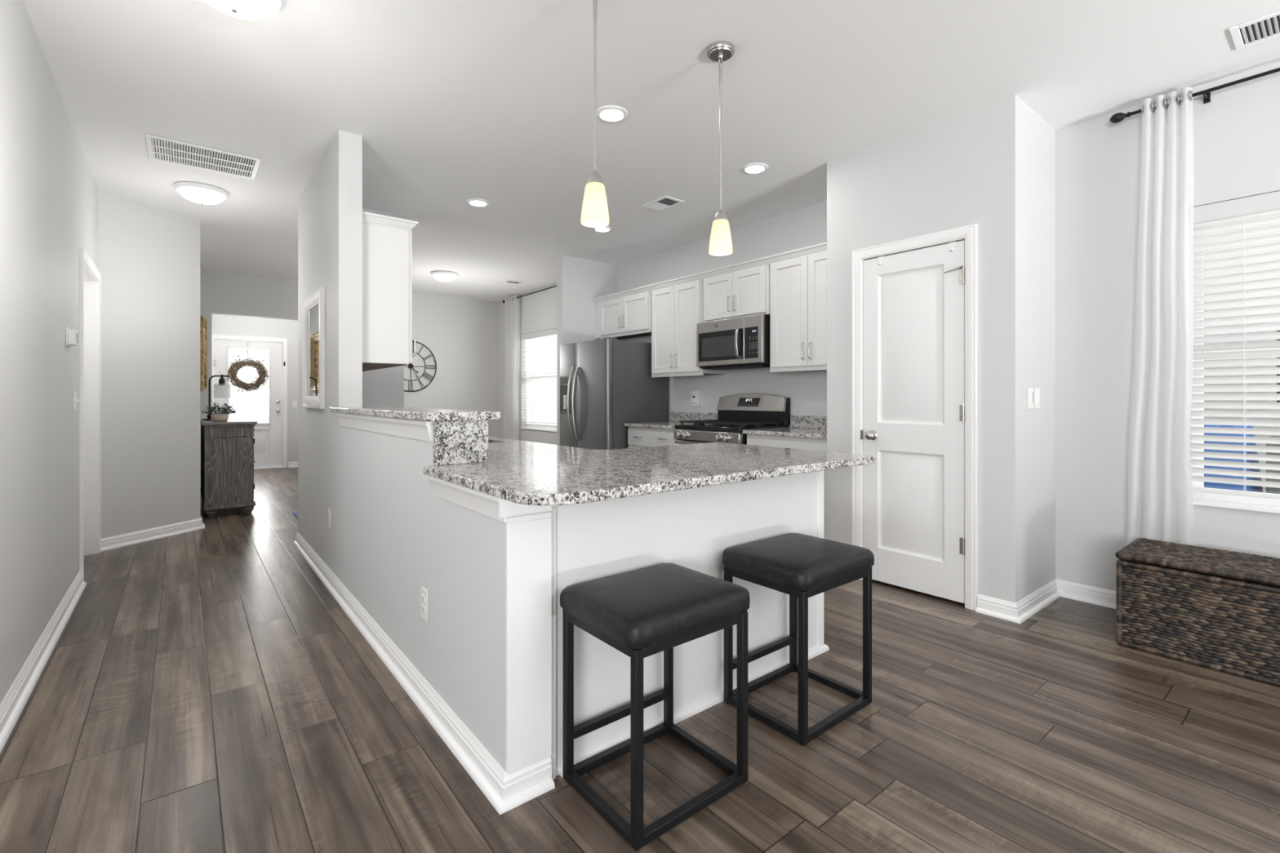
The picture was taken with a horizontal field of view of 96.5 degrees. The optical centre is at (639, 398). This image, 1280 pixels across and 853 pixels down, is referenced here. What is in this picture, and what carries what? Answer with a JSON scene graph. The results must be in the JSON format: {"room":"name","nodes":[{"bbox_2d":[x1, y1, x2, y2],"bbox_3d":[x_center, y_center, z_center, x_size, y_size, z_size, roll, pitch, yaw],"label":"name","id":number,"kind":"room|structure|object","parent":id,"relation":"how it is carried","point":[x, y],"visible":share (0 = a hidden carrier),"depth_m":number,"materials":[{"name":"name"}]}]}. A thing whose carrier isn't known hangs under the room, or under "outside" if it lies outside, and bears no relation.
{"room":"kitchen","nodes":[
{"label":"kitchen","id":0,"kind":"room"},
{"bbox_2d":[0,0,97,704],"bbox_3d":[-3.006,-0.212,2.864,0.120,2.740,3.630,0,0,-39],"label":"wall","id":1,"kind":"structure","parent":0,"point":[49,189],"depth_m":2.43,"materials":[{"name":"white paint"}]},
{"bbox_2d":[0,570,86,753],"bbox_3d":[-2.668,1.113,2.470,0.153,0.090,2.658,0,0,-39],"label":"baseboard","id":2,"kind":"structure","parent":1,"relation":"attached to","point":[18,695],"depth_m":2.38,"materials":[{"name":"white"}]},
{"bbox_2d":[66,327,77,347],"bbox_3d":[-3.168,-0.337,3.189,0.032,0.100,0.150,0,0,-39],"label":"thermostat","id":3,"kind":"object","parent":1,"relation":"attached to","point":[71,334],"visible":1,"depth_m":3.14,"materials":[{"name":"white plastic"}]},
{"bbox_2d":[73,391,79,410],"bbox_3d":[-3.316,0.016,3.366,0.024,0.116,0.072,0,0,-39],"label":"light switch","id":4,"kind":"object","parent":1,"relation":"attached to","point":[75,400],"visible":1,"depth_m":3.36,"materials":[{"name":"white plastic"}]},
{"bbox_2d":[79,247,101,581],"bbox_3d":[-3.815,0.112,3.888,0.138,2.093,0.986,0,0,-39],"label":"door","id":5,"kind":"structure","parent":1,"relation":"in","point":[90,277],"depth_m":4.23,"materials":[{"name":"white wood"}]},
{"bbox_2d":[97,188,199,538],"bbox_3d":[-4.046,-0.212,4.714,0.138,2.740,0.880,0,0,17],"label":"wall","id":6,"kind":"structure","parent":0,"point":[148,255],"depth_m":4.65,"materials":[{"name":"white paint"}]},
{"bbox_2d":[101,515,204,551],"bbox_3d":[-3.976,1.113,4.756,0.138,0.090,0.906,0,0,6],"label":"baseboard","id":7,"kind":"structure","parent":6,"relation":"attached to","point":[136,537],"depth_m":4.66,"materials":[{"name":"white"}]},
{"bbox_2d":[200,269,297,488],"bbox_3d":[-4.844,-0.212,7.562,1.900,2.740,0.120,0,0,-39],"label":"wall","id":8,"kind":"structure","parent":0,"point":[221,293],"depth_m":7.29,"materials":[{"name":"white paint"}]},
{"bbox_2d":[211,314,297,467],"bbox_3d":[-6.179,-0.212,9.388,1.700,2.740,0.140,0,0,-39],"label":"wall","id":9,"kind":"structure","parent":0,"point":[228,325],"depth_m":9.54,"materials":[{"name":"white paint"}]},
{"bbox_2d":[211,334,287,470],"bbox_3d":[-6.325,0.083,9.242,1.050,2.150,0.186,0,0,-39],"label":"door","id":10,"kind":"structure","parent":9,"relation":"in","point":[268,436],"depth_m":9.38,"materials":[{"name":"white wood"}]},
{"bbox_2d":[219,341,269,391],"bbox_3d":[-6.320,-0.507,9.145,0.660,0.827,0.099,0,0,-39],"label":"wreath","id":11,"kind":"object","parent":10,"relation":"hanging from","point":[233,371],"visible":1,"depth_m":9.15,"materials":[{"name":"brown plant"}]},
{"bbox_2d":[288,461,297,467],"bbox_3d":[-5.721,1.113,9.644,0.365,0.090,0.033,0,0,-39],"label":"baseboard","id":12,"kind":"structure","parent":9,"relation":"attached to","point":[291,464],"depth_m":9.57,"materials":[{"name":"white"}]},
{"bbox_2d":[293,400,297,407],"bbox_3d":[-5.793,0.098,9.602,0.072,0.116,0.010,0,0,-39],"label":"light switch","id":13,"kind":"object","parent":9,"relation":"attached to","point":[295,402],"visible":1,"depth_m":9.60,"materials":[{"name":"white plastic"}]},
{"bbox_2d":[297,129,433,687],"bbox_3d":[-1.691,-0.212,3.367,0.128,2.740,3.130,0,0,-39],"label":"wall","id":14,"kind":"structure","parent":0,"point":[330,206],"depth_m":3.38,"materials":[{"name":"white paint"}]},
{"bbox_2d":[302,286,324,408],"bbox_3d":[-2.268,-0.325,3.962,0.027,0.790,0.690,0,0,-39],"label":"wall mirror","id":15,"kind":"object","parent":14,"relation":"attached to","point":[313,306],"visible":1,"depth_m":3.94,"materials":[{"name":"white mirror"}]},
{"bbox_2d":[307,302,319,395],"bbox_3d":[-2.261,-0.325,3.967,0.004,0.630,0.530,0,0,-39],"label":"mirror glass","id":16,"kind":"object","parent":15,"relation":"attached to","point":[313,308],"depth_m":3.97,"materials":[{"name":"silver mirror"}]},
{"bbox_2d":[328,508,331,528],"bbox_3d":[-1.939,0.753,3.566,0.009,0.116,0.072,0,0,-39],"label":"wall outlet","id":17,"kind":"object","parent":14,"relation":"attached to","point":[329,510],"visible":1,"depth_m":3.55,"materials":[{"name":"white plastic"}]},
{"bbox_2d":[335,413,432,441],"bbox_3d":[-1.268,0.123,2.717,0.024,0.075,1.575,0,0,-39],"label":"trim","id":18,"kind":"structure","parent":14,"relation":"attached to","point":[415,429],"depth_m":2.48,"materials":[{"name":"white wood"}]},
{"bbox_2d":[362,211,418,371],"bbox_3d":[-1.989,-0.676,4.121,0.348,0.924,1.372,0,0,-39],"label":"upper cabinet","id":19,"kind":"object","parent":14,"relation":"attached to","point":[387,241],"visible":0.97,"depth_m":3.61,"materials":[{"name":"white wood"}]},
{"bbox_2d":[328,406,501,421],"bbox_3d":[-1.190,0.068,2.802,0.283,0.032,1.738,0,0,-39],"label":"countertop","id":20,"kind":"structure","parent":14,"relation":"on","point":[405,413],"depth_m":2.23,"materials":[{"name":"stone"}]},
{"bbox_2d":[420,586,427,622],"bbox_3d":[-0.821,0.783,2.172,0.009,0.116,0.072,0,0,-39],"label":"wall outlet","id":21,"kind":"object","parent":14,"relation":"attached to","point":[424,593],"visible":1,"depth_m":2.16,"materials":[{"name":"white plastic"}]},
{"bbox_2d":[421,595,425,603],"bbox_3d":[-0.823,0.763,2.170,0.003,0.027,0.033,0,0,-39],"label":"receptacle","id":22,"kind":"object","parent":21,"relation":"attached to","point":[423,597],"depth_m":2.17,"materials":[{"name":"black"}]},
{"bbox_2d":[421,604,425,613],"bbox_3d":[-0.823,0.802,2.170,0.003,0.027,0.033,0,0,-39],"label":"receptacle","id":23,"kind":"object","parent":21,"relation":"attached to","point":[423,606],"depth_m":2.17,"materials":[{"name":"white plastic"}]},
{"bbox_2d":[293,532,555,814],"bbox_3d":[-1.260,1.113,3.325,0.816,0.090,3.801,0,0,-39],"label":"baseboard","id":24,"kind":"structure","parent":14,"relation":"attached to","point":[504,792],"depth_m":1.97,"materials":[{"name":"white wood"}]},
{"bbox_2d":[426,475,506,522],"bbox_3d":[-0.580,0.317,1.859,0.024,0.075,0.603,0,0,-39],"label":"trim","id":25,"kind":"structure","parent":14,"relation":"attached to","point":[486,504],"depth_m":1.82,"materials":[{"name":"white wood"}]},
{"bbox_2d":[362,208,404,407],"bbox_3d":[-2.333,-0.212,4.794,0.655,2.740,0.100,0,0,-39],"label":"wall","id":26,"kind":"structure","parent":0,"point":[384,387],"depth_m":4.86,"materials":[{"name":"white paint"}]},
{"bbox_2d":[404,292,497,437],"bbox_3d":[-3.168,-0.212,8.790,2.250,2.740,0.120,0,0,-39],"label":"wall","id":27,"kind":"structure","parent":0,"point":[460,334],"depth_m":8.92,"materials":[{"name":"white paint"}]},
{"bbox_2d":[404,340,436,391],"bbox_3d":[-3.404,-0.474,8.492,0.766,0.766,0.049,0,0,-39],"label":"wall clock","id":28,"kind":"object","parent":27,"relation":"attached to","point":[411,366],"visible":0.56,"depth_m":8.59,"materials":[{"name":"black metal"}]},
{"bbox_2d":[432,494,506,771],"bbox_3d":[-0.523,0.719,1.910,0.128,0.879,0.605,0,0,-39],"label":"wall","id":29,"kind":"structure","parent":0,"point":[469,545],"depth_m":1.84,"materials":[{"name":"white paint"}]},
{"bbox_2d":[498,497,551,774],"bbox_3d":[-0.332,0.676,1.666,0.166,0.794,0.015,0,0,-39],"label":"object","id":30,"kind":"structure","parent":29,"relation":"attached to","point":[528,527],"depth_m":1.67,"materials":[{"name":"white"}]},
{"bbox_2d":[556,254,617,445],"bbox_3d":[-0.602,-0.212,6.595,0.750,2.740,0.115,0,0,-39],"label":"wall","id":31,"kind":"structure","parent":0,"point":[580,281],"depth_m":6.43,"materials":[{"name":"white paint"}]},
{"bbox_2d":[0,466,1279,852],"bbox_3d":[-1.943,1.158,2.704,8.390,0.001,18.579,0,0,-39],"label":"floor","id":32,"kind":"structure","parent":0,"point":[203,691],"depth_m":1.91,"materials":[{"name":"wood"}]},
{"bbox_2d":[200,417,257,518],"bbox_3d":[-4.441,0.696,6.130,0.442,0.925,1.434,0,0,-39],"label":"cabinet","id":33,"kind":"object","parent":32,"relation":"on","point":[227,447],"visible":1,"depth_m":5.60,"materials":[{"name":"grey wood"}]},
{"bbox_2d":[200,374,228,421],"bbox_3d":[-4.404,-0.007,5.937,0.254,0.480,0.275,0,0,-39],"label":"table lamp","id":34,"kind":"object","parent":33,"relation":"on","point":[221,381],"visible":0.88,"depth_m":5.96,"materials":[{"name":"black metal"}]},
{"bbox_2d":[218,374,225,385],"bbox_3d":[-4.402,-0.190,6.019,0.056,0.115,0.056,0,0,-39],"label":"socket","id":35,"kind":"object","parent":34,"relation":"attached to","point":[221,381],"depth_m":6.01,"materials":[{"name":"black metal"}]},
{"bbox_2d":[201,403,236,422],"bbox_3d":[-4.142,0.139,5.632,0.292,0.188,0.306,0,0,-39],"label":"potted plant","id":36,"kind":"object","parent":33,"relation":"on","point":[223,416],"visible":1,"depth_m":5.60,"materials":[{"name":"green plant"}]},
{"bbox_2d":[292,511,297,518],"bbox_3d":[-3.110,1.153,5.812,0.684,0.009,0.360,0,0,-39],"label":"entry rug","id":37,"kind":"object","parent":32,"relation":"on","point":[295,513],"visible":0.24,"depth_m":5.67,"materials":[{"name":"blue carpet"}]},
{"bbox_2d":[560,337,668,449],"bbox_3d":[-0.324,0.283,6.098,0.878,1.749,0.908,0,0,-39],"label":"refrigerator","id":38,"kind":"object","parent":32,"relation":"on","point":[606,384],"visible":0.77,"depth_m":5.76,"materials":[{"name":"grey metal"}]},
{"bbox_2d":[627,426,677,448],"bbox_3d":[0.312,0.719,5.524,0.614,0.879,0.730,0,0,-39],"label":"base cabinet","id":39,"kind":"object","parent":32,"relation":"on","point":[637,437],"visible":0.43,"depth_m":5.38,"materials":[{"name":"white wood"}]},
{"bbox_2d":[624,412,717,429],"bbox_3d":[0.322,0.211,5.534,0.634,0.132,0.739,0,0,-39],"label":"countertop","id":40,"kind":"structure","parent":39,"relation":"on","point":[676,417],"depth_m":5.61,"materials":[{"name":"stone"}]},
{"bbox_2d":[560,563,750,851],"bbox_3d":[0.046,0.860,1.726,0.460,0.597,0.392,0,0,-39],"label":"bar stool","id":41,"kind":"object","parent":32,"relation":"on","point":[641,613],"visible":1,"depth_m":1.65,"materials":[{"name":"black leather"}]},
{"bbox_2d":[550,470,829,779],"bbox_3d":[0.091,0.719,2.435,1.452,0.879,0.674,0,0,-39],"label":"panel","id":42,"kind":"object","parent":32,"relation":"on","point":[692,528],"visible":0.36,"depth_m":2.07,"materials":[{"name":"white"}]},
{"bbox_2d":[423,436,875,506],"bbox_3d":[-0.824,0.263,3.451,1.660,0.031,3.880,0,0,-39],"label":"countertop","id":43,"kind":"structure","parent":42,"relation":"on","point":[515,471],"depth_m":2.02,"materials":[{"name":"stone"}]},
{"bbox_2d":[433,420,488,465],"bbox_3d":[-0.674,0.166,2.158,0.203,0.162,0.027,0,0,-39],"label":"backsplash","id":44,"kind":"structure","parent":43,"relation":"on","point":[460,442],"depth_m":2.14,"materials":[{"name":"grey stone"}]},
{"bbox_2d":[672,393,790,444],"bbox_3d":[0.763,0.533,4.914,0.703,1.150,0.766,0,0,-39],"label":"gas range","id":45,"kind":"object","parent":32,"relation":"on","point":[736,413],"visible":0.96,"depth_m":4.89,"materials":[{"name":"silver metal"}]},
{"bbox_2d":[674,423,789,432],"bbox_3d":[0.782,0.252,4.929,0.615,0.040,0.764,0,0,-39],"label":"cooktop","id":46,"kind":"object","parent":45,"relation":"in","point":[686,428],"depth_m":4.73,"materials":[{"name":"black metal"}]},
{"bbox_2d":[746,434,826,539],"bbox_3d":[1.280,0.719,4.344,0.580,0.879,0.746,0,0,-39],"label":"base cabinet","id":47,"kind":"object","parent":32,"relation":"on","point":[805,443],"visible":0.02,"depth_m":4.08,"materials":[{"name":"white wood"}]},
{"bbox_2d":[742,415,826,439],"bbox_3d":[1.276,0.211,4.343,0.634,0.132,0.750,0,0,-39],"label":"countertop","id":48,"kind":"structure","parent":47,"relation":"on","point":[802,426],"depth_m":4.45,"materials":[{"name":"stone"}]},
{"bbox_2d":[722,533,874,746],"bbox_3d":[0.598,0.860,2.169,0.460,0.597,0.392,0,0,-39],"label":"bar stool","id":49,"kind":"object","parent":32,"relation":"on","point":[802,566],"visible":1,"depth_m":2.08,"materials":[{"name":"black leather"}]},
{"bbox_2d":[1115,537,1279,686],"bbox_3d":[2.731,0.938,2.423,0.462,0.440,1.040,0,0,-39],"label":"trunk","id":50,"kind":"object","parent":32,"relation":"on","point":[1219,610],"visible":1,"depth_m":2.48,"materials":[{"name":"brown wicker"}]},
{"bbox_2d":[22,0,1279,301],"bbox_3d":[-1.908,-1.632,2.700,8.200,0.100,16.200,0,0,-39],"label":"ceiling","id":51,"kind":"structure","parent":0,"point":[451,103],"depth_m":2.94,"materials":[{"name":"white paint"}]},
{"bbox_2d":[173,181,229,204],"bbox_3d":[-3.323,-1.523,4.334,0.336,0.118,0.336,0,0,-39],"label":"ceiling light","id":52,"kind":"object","parent":51,"relation":"attached to","point":[202,193],"visible":1,"depth_m":4.25,"materials":[{"name":"white glass"}]},
{"bbox_2d":[145,133,261,179],"bbox_3d":[-2.869,-1.577,3.769,0.582,0.009,0.440,0,0,-39],"label":"ceiling vent","id":53,"kind":"object","parent":51,"relation":"in","point":[158,148],"visible":1,"depth_m":3.75,"materials":[{"name":"white metal"}]},
{"bbox_2d":[203,0,285,20],"bbox_3d":[-1.543,-1.523,2.172,0.336,0.118,0.336,0,0,-39],"label":"ceiling light","id":54,"kind":"object","parent":51,"relation":"attached to","point":[248,10],"visible":1,"depth_m":2.19,"materials":[{"name":"white glass"}]},
{"bbox_2d":[431,270,458,282],"bbox_3d":[-2.474,-1.523,7.244,0.336,0.118,0.336,0,0,-39],"label":"ceiling light","id":55,"kind":"object","parent":51,"relation":"attached to","point":[444,276],"visible":1,"depth_m":7.15,"materials":[{"name":"white glass"}]},
{"bbox_2d":[466,198,489,207],"bbox_3d":[-1.309,-1.577,4.622,0.184,0.010,0.184,0,0,-39],"label":"recessed light","id":56,"kind":"object","parent":51,"relation":"in","point":[473,202],"visible":1,"depth_m":4.61,"materials":[{"name":"white plastic"}]},
{"bbox_2d":[499,280,522,285],"bbox_3d":[-1.760,-1.577,7.816,0.230,0.008,0.240,0,0,-39],"label":"ceiling vent","id":57,"kind":"object","parent":51,"relation":"in","point":[507,282],"visible":1,"depth_m":7.81,"materials":[{"name":"white metal"}]},
{"bbox_2d":[581,0,608,227],"bbox_3d":[-0.169,-1.120,2.156,0.124,0.924,0.124,0,0,-39],"label":"pendant light","id":58,"kind":"object","parent":51,"relation":"hanging from","point":[594,214],"visible":1,"depth_m":2.13,"materials":[{"name":"white glass"}]},
{"bbox_2d":[592,226,612,232],"bbox_3d":[-0.350,-1.577,5.339,0.184,0.010,0.184,0,0,-39],"label":"recessed light","id":59,"kind":"object","parent":51,"relation":"in","point":[606,228],"visible":0.84,"depth_m":5.34,"materials":[{"name":"white"}]},
{"bbox_2d":[596,105,628,122],"bbox_3d":[-0.157,-1.577,3.181,0.184,0.010,0.184,0,0,-39],"label":"recessed light","id":60,"kind":"object","parent":51,"relation":"in","point":[608,113],"visible":0.96,"depth_m":3.17,"materials":[{"name":"white"}]},
{"bbox_2d":[641,195,684,211],"bbox_3d":[0.186,-1.577,4.641,0.205,0.008,0.300,0,0,-39],"label":"ceiling vent","id":61,"kind":"object","parent":51,"relation":"in","point":[664,202],"visible":1,"depth_m":4.63,"materials":[{"name":"white metal"}]},
{"bbox_2d":[706,40,734,256],"bbox_3d":[0.366,-1.120,2.594,0.124,0.924,0.124,0,0,-39],"label":"pendant light","id":62,"kind":"object","parent":51,"relation":"hanging from","point":[720,243],"visible":1,"depth_m":2.57,"materials":[{"name":"white glass"}]},
{"bbox_2d":[741,162,768,173],"bbox_3d":[0.790,-1.577,3.933,0.184,0.010,0.184,0,0,-39],"label":"recessed light","id":63,"kind":"object","parent":51,"relation":"in","point":[756,167],"visible":1,"depth_m":3.92,"materials":[{"name":"white plastic"}]},
{"bbox_2d":[1228,10,1279,50],"bbox_3d":[2.727,-1.577,2.366,0.235,0.008,0.382,0,0,-39],"label":"ceiling vent","id":64,"kind":"object","parent":51,"relation":"in","point":[1267,27],"visible":1,"depth_m":2.46,"materials":[{"name":"white metal"}]},
{"bbox_2d":[497,62,1279,591],"bbox_3d":[1.853,-0.212,4.228,0.120,2.740,13.280,0,0,-39],"label":"wall","id":65,"kind":"structure","parent":0,"point":[1237,133],"depth_m":3.24,"materials":[{"name":"white paint"}]},
{"bbox_2d":[502,285,556,302],"bbox_3d":[-1.359,-1.514,8.051,0.110,0.055,2.464,0,0,-39],"label":"curtain rod","id":66,"kind":"object","parent":65,"relation":"attached to","point":[503,301],"visible":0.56,"depth_m":8.18,"materials":[{"name":"black metal"}]},
{"bbox_2d":[503,294,519,439],"bbox_3d":[-1.984,-0.205,8.784,0.089,2.703,0.451,0,0,-39],"label":"curtain","id":67,"kind":"object","parent":66,"relation":"hanging from","point":[511,413],"visible":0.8,"depth_m":8.70,"materials":[{"name":"white fabric"}]},
{"bbox_2d":[520,341,556,431],"bbox_3d":[-1.366,-0.249,8.222,0.137,1.435,1.300,0,0,-39],"label":"window","id":68,"kind":"structure","parent":65,"relation":"in","point":[527,427],"depth_m":8.44,"materials":[{"name":"white"}]},
{"bbox_2d":[521,328,556,426],"bbox_3d":[-1.377,-0.281,8.213,0.058,1.368,1.284,0,0,-39],"label":"window blind","id":69,"kind":"object","parent":68,"relation":"attached to","point":[550,333],"visible":0.62,"depth_m":8.30,"materials":[{"name":"white plastic"}]},
{"bbox_2d":[600,291,651,339],"bbox_3d":[-0.074,-0.888,6.246,0.363,0.431,0.904,0,0,-39],"label":"upper cabinet","id":70,"kind":"object","parent":65,"relation":"attached to","point":[627,317],"visible":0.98,"depth_m":6.11,"materials":[{"name":"white wood"}]},
{"bbox_2d":[595,302,618,340],"bbox_3d":[-0.364,-0.895,6.652,0.308,0.417,0.091,0,0,-39],"label":"trim","id":71,"kind":"structure","parent":70,"relation":"attached to","point":[597,305],"depth_m":6.57,"materials":[{"name":"white wood"}]},
{"bbox_2d":[591,241,826,304],"bbox_3d":[0.481,-1.111,5.307,0.042,0.058,3.248,0,0,-39],"label":"trim","id":72,"kind":"structure","parent":70,"relation":"attached to","point":[820,247],"depth_m":5.00,"materials":[{"name":"white wood"}]},
{"bbox_2d":[651,280,725,377],"bbox_3d":[0.445,-0.657,5.598,0.363,0.894,0.724,0,0,-39],"label":"upper cabinet","id":73,"kind":"object","parent":65,"relation":"attached to","point":[677,310],"visible":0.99,"depth_m":5.48,"materials":[{"name":"white wood"}]},
{"bbox_2d":[671,412,717,422],"bbox_3d":[0.561,0.196,5.725,0.021,0.102,0.739,0,0,-39],"label":"backsplash","id":74,"kind":"structure","parent":65,"relation":"attached to","point":[675,416],"depth_m":5.76,"materials":[{"name":"stone"}]},
{"bbox_2d":[691,391,700,406],"bbox_3d":[0.560,0.003,5.716,0.036,0.154,0.100,0,0,-39],"label":"electrical outlet","id":75,"kind":"object","parent":65,"relation":"attached to","point":[695,395],"visible":1,"depth_m":5.69,"materials":[{"name":"white plastic"}]},
{"bbox_2d":[702,264,769,322],"bbox_3d":[0.912,-0.894,5.015,0.363,0.420,0.750,0,0,-39],"label":"upper cabinet","id":76,"kind":"object","parent":65,"relation":"attached to","point":[745,292],"visible":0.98,"depth_m":4.88,"materials":[{"name":"white wood"}]},
{"bbox_2d":[697,314,769,369],"bbox_3d":[0.881,-0.467,4.990,0.443,0.418,0.750,0,0,-39],"label":"microwave","id":77,"kind":"object","parent":76,"relation":"attached to","point":[742,342],"visible":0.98,"depth_m":4.82,"materials":[{"name":"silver metal"}]},
{"bbox_2d":[769,250,826,372],"bbox_3d":[1.385,-0.657,4.425,0.363,0.894,0.740,0,0,-39],"label":"upper cabinet","id":78,"kind":"object","parent":65,"relation":"attached to","point":[798,285],"visible":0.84,"depth_m":4.41,"materials":[{"name":"white wood"}]},
{"bbox_2d":[791,415,826,429],"bbox_3d":[1.515,0.196,4.535,0.021,0.102,0.750,0,0,-39],"label":"backsplash","id":79,"kind":"structure","parent":65,"relation":"attached to","point":[797,421],"depth_m":4.68,"materials":[{"name":"stone"}]},
{"bbox_2d":[975,578,1116,623],"bbox_3d":[3.857,1.113,1.091,0.677,0.090,5.678,0,0,-39],"label":"baseboard","id":80,"kind":"structure","parent":65,"relation":"attached to","point":[1018,612],"depth_m":3.16,"materials":[{"name":"white"}]},
{"bbox_2d":[1109,67,1279,123],"bbox_3d":[3.249,-1.514,2.302,0.110,0.055,2.129,0,0,-39],"label":"curtain rod","id":81,"kind":"object","parent":65,"relation":"attached to","point":[1117,117],"visible":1,"depth_m":2.83,"materials":[{"name":"black metal"}]},
{"bbox_2d":[1124,86,1195,546],"bbox_3d":[2.675,-0.205,2.973,0.079,2.703,0.304,0,0,-39],"label":"curtain","id":82,"kind":"object","parent":81,"relation":"hanging from","point":[1160,500],"visible":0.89,"depth_m":2.94,"materials":[{"name":"white fabric"}]},
{"bbox_2d":[1191,228,1279,514],"bbox_3d":[3.146,-0.218,2.592,0.137,1.522,0.950,0,0,-39],"label":"window","id":83,"kind":"structure","parent":65,"relation":"in","point":[1202,499],"depth_m":2.88,"materials":[{"name":"white plastic"}]},
{"bbox_2d":[1191,191,1279,499],"bbox_3d":[3.135,-0.249,2.583,0.058,1.455,0.934,0,0,-39],"label":"window blind","id":84,"kind":"object","parent":83,"relation":"attached to","point":[1264,206],"visible":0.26,"depth_m":2.82,"materials":[{"name":"white paint"}]},
{"bbox_2d":[826,94,1055,603],"bbox_3d":[1.857,-0.212,3.612,0.644,2.740,1.114,0,0,-39],"label":"wall","id":85,"kind":"structure","parent":0,"point":[992,166],"depth_m":3.17,"materials":[{"name":"white paint"}]},
{"bbox_2d":[852,223,977,610],"bbox_3d":[1.627,0.105,3.419,0.177,2.106,0.736,0,0,-39],"label":"door","id":86,"kind":"structure","parent":85,"relation":"in","point":[914,313],"depth_m":3.37,"materials":[{"name":"white wood"}]},
{"bbox_2d":[877,255,883,265],"bbox_3d":[1.495,-0.853,3.550,0.036,0.054,0.032,0,0,-39],"label":"hook","id":87,"kind":"object","parent":86,"relation":"attached to","point":[880,259],"visible":1,"depth_m":3.54,"materials":[{"name":"white plastic"}]},
{"bbox_2d":[949,241,955,251],"bbox_3d":[1.760,-0.853,3.220,0.036,0.054,0.032,0,0,-39],"label":"hook","id":88,"kind":"object","parent":86,"relation":"attached to","point":[952,244],"visible":1,"depth_m":3.21,"materials":[{"name":"white plastic"}]},
{"bbox_2d":[1027,387,1034,408],"bbox_3d":[2.128,0.002,3.108,0.076,0.118,0.011,0,0,-39],"label":"thermostat","id":89,"kind":"object","parent":85,"relation":"attached to","point":[1030,390],"visible":1,"depth_m":3.10,"materials":[{"name":"white plastic"}]},
{"bbox_2d":[1034,387,1039,408],"bbox_3d":[2.207,0.003,3.172,0.072,0.116,0.010,0,0,-39],"label":"light switch","id":90,"kind":"object","parent":85,"relation":"attached to","point":[1037,391],"visible":1,"depth_m":3.16,"materials":[{"name":"white plastic"}]},
{"bbox_2d":[1204,424,1262,492],"bbox_3d":[4.481,0.694,4.803,1.000,1.022,1.050,0,0,-39],"label":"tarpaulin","id":91,"kind":"object","parent":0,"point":[1208,485],"visible":0.07,"depth_m":4.32,"materials":[{"name":"blue"}]},
{"bbox_2d":[1204,216,1279,493],"bbox_3d":[6.786,-2.792,8.323,3.800,8.100,17.100,0,0,-39],"label":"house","id":92,"kind":"structure","parent":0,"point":[1278,366],"depth_m":6.19,"materials":[{"name":"white"}]},
{"bbox_3d":[-4.767,-0.212,6.048,0.126,2.740,2.340,0,0,-39],"label":"wall","id":93,"kind":"structure","parent":0,"visible":0},
{"bbox_2d":[200,315,207,391],"bbox_3d":[-4.592,-0.432,5.983,0.066,0.740,1.130,0,0,-39],"label":"gilt frame","id":94,"kind":"object","parent":93,"relation":"attached to","point":[203,323],"visible":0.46,"depth_m":5.56,"materials":[{"name":"gold metal"}]},
{"label":"outside","id":95,"kind":"structure","parent":0,"visible":0},
{"bbox_3d":[7.294,1.308,7.128,11.700,0.200,26.000,0,0,-39],"label":"trim","id":96,"kind":"structure","parent":95,"visible":0},
{"bbox_2d":[1266,435,1279,493],"bbox_3d":[5.183,0.743,3.927,0.800,0.930,1.145,0,0,-39],"label":"storage box","id":97,"kind":"object","parent":96,"relation":"on","point":[1268,490],"visible":0.21,"depth_m":4.10,"materials":[{"name":"grey"}]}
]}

